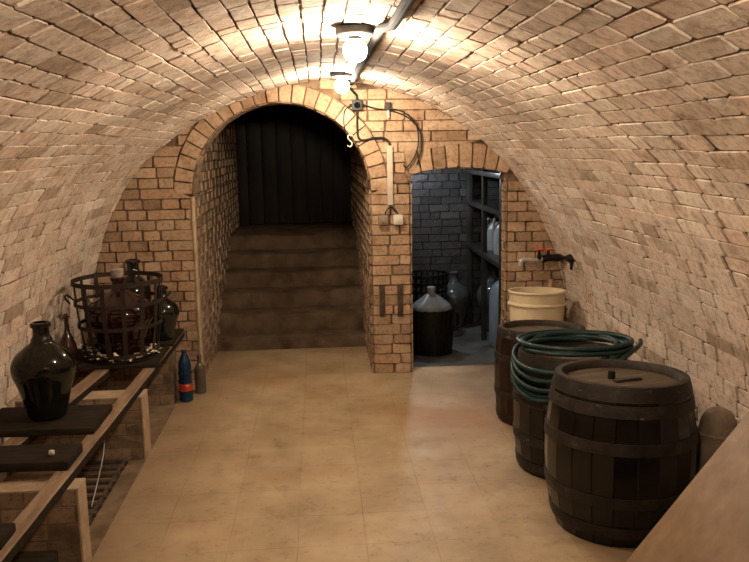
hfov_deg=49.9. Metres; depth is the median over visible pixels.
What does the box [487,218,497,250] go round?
plastic jug
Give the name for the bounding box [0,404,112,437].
plank
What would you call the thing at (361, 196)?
wall
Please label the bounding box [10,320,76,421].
demijohn
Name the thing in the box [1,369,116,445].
rail
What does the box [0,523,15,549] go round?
plank
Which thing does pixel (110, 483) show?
floor grate
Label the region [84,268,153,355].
demijohn
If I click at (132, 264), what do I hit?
demijohn
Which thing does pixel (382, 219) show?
light switch
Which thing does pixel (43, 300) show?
wall
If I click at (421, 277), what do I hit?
basket
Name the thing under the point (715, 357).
wall
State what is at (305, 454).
floor
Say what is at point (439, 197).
wall
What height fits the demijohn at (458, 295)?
0.532 m
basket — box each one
[64,271,171,364]
[412,270,448,303]
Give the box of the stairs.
[217,222,365,351]
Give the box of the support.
[0,478,91,561]
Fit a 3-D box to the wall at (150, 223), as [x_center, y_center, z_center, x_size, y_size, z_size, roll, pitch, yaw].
[-0.313,-0.367,5.940,3.600,2.191,0.037,-2,10,-4]
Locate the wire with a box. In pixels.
[91,440,104,506]
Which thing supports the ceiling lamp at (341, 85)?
attached to the ceiling at (624, 124)
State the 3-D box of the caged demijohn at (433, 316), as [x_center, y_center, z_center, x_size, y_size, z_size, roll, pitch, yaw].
[0.473,0.319,6.694,0.374,0.555,0.374,7,13,40]
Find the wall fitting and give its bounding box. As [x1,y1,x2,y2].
[385,102,390,117]
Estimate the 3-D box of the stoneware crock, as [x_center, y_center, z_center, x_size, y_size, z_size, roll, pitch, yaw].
[1.556,0.827,3.666,0.178,0.524,0.178,-2,10,-4]
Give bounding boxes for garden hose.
[510,329,642,403]
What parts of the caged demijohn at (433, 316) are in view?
handle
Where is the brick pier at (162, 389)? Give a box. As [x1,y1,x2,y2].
[72,348,177,405]
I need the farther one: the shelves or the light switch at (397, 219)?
the shelves
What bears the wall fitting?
attached to the wall at (150, 223)
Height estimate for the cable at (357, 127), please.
0.241 m
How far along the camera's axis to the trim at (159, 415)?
4.29 m
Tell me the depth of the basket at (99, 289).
4.91 m
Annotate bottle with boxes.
[60,314,77,360]
[178,349,192,401]
[194,354,206,393]
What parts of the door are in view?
handle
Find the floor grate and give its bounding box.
[76,458,128,525]
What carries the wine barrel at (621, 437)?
on the floor at (305, 454)
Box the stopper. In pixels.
[49,450,54,455]
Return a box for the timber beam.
[11,550,58,561]
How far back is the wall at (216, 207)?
6.95 m
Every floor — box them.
[91,346,636,561]
[413,321,494,366]
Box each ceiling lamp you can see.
[330,71,351,92]
[335,23,373,61]
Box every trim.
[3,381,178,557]
[189,197,203,364]
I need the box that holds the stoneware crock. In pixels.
[696,406,736,474]
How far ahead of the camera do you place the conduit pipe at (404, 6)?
2.96 m
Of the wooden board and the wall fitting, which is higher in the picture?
the wall fitting
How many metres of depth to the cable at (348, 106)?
5.80 m
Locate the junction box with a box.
[349,97,364,112]
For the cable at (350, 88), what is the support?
on the junction box
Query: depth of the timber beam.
3.13 m
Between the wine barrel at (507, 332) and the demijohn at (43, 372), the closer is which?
the demijohn at (43, 372)
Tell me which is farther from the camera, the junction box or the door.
the door
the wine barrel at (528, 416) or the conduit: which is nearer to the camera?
the wine barrel at (528, 416)
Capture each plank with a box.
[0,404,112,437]
[0,443,82,472]
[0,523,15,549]
[77,346,169,369]
[82,328,183,348]
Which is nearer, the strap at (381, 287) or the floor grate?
the floor grate
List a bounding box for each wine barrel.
[494,320,585,425]
[513,341,627,479]
[544,359,698,548]
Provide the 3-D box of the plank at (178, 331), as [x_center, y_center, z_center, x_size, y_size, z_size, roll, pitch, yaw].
[-1.673,0.402,5.632,0.600,0.021,0.470,-2,10,-4]
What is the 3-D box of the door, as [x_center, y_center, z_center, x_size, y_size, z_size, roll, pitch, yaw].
[-0.904,-1.639,8.987,1.268,2.010,0.090,-2,10,-4]
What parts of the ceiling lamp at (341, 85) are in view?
plate, bulb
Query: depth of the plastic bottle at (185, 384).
5.50 m
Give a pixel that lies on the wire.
(104, 440)
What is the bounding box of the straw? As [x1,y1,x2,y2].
[82,343,161,362]
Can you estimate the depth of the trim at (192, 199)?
5.92 m
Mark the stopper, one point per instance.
(51, 452)
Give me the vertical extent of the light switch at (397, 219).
0.074 m
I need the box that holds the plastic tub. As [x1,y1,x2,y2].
[508,287,566,320]
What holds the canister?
on the floor at (468, 348)
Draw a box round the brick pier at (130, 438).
[15,389,150,460]
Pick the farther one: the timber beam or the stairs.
the stairs
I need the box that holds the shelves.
[466,169,502,339]
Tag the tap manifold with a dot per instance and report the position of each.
(556, 257)
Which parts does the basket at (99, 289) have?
handle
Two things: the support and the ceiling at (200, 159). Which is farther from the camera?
the ceiling at (200, 159)
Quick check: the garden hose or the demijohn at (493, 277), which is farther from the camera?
the demijohn at (493, 277)
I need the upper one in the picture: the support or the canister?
the canister
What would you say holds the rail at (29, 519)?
on the brick pier at (162, 389)
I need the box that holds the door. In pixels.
[235,105,351,225]
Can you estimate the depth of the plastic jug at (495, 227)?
6.82 m
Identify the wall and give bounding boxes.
[0,252,99,481]
[92,80,566,379]
[193,120,239,373]
[235,106,335,223]
[350,142,373,372]
[410,169,498,320]
[410,176,412,370]
[500,173,506,323]
[555,251,748,475]
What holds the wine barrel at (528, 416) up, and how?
on the floor at (305, 454)
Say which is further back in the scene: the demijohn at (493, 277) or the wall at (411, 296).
the demijohn at (493, 277)
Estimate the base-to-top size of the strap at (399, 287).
0.240 m
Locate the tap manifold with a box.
[518,248,575,269]
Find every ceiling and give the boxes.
[0,0,748,335]
[193,102,369,193]
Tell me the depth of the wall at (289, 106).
9.13 m
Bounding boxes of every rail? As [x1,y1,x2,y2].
[0,331,184,561]
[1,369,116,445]
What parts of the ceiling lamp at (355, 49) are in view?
plate, bulb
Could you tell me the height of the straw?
0.074 m
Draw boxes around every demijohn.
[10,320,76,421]
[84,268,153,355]
[124,259,151,298]
[150,285,178,340]
[412,286,458,356]
[439,271,470,327]
[476,266,498,330]
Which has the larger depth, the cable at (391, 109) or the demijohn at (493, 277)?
the demijohn at (493, 277)
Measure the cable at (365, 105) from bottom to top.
0.436 m
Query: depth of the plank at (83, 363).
4.93 m
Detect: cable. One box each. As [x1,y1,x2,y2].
[343,106,359,141]
[349,86,357,96]
[356,113,390,145]
[365,105,422,164]
[391,109,418,167]
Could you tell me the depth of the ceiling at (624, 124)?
3.19 m
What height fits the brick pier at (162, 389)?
0.370 m
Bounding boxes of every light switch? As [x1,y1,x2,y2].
[378,215,387,224]
[393,214,402,224]
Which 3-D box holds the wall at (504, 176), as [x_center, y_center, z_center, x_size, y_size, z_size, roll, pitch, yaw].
[0.992,-0.077,6.157,0.024,1.500,0.141,-2,10,-4]
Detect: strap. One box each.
[379,285,384,316]
[397,285,402,315]
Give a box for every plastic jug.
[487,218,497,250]
[493,215,498,254]
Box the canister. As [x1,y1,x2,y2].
[489,280,498,347]
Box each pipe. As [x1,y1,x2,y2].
[347,0,415,85]
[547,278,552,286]
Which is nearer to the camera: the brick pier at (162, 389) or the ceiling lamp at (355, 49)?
the ceiling lamp at (355, 49)
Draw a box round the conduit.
[387,146,392,204]
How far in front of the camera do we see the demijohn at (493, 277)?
7.37 m
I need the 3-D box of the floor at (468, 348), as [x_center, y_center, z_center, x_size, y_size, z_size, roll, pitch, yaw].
[0.838,0.527,7.095,1.400,0.001,1.570,-2,10,-4]
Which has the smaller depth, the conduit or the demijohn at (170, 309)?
the demijohn at (170, 309)
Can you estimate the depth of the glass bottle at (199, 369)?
5.69 m
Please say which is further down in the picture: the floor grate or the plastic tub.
the floor grate
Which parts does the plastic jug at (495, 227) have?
handle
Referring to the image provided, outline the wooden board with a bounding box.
[626,411,748,561]
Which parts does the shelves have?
post, shelf, shelf, shelf, post, post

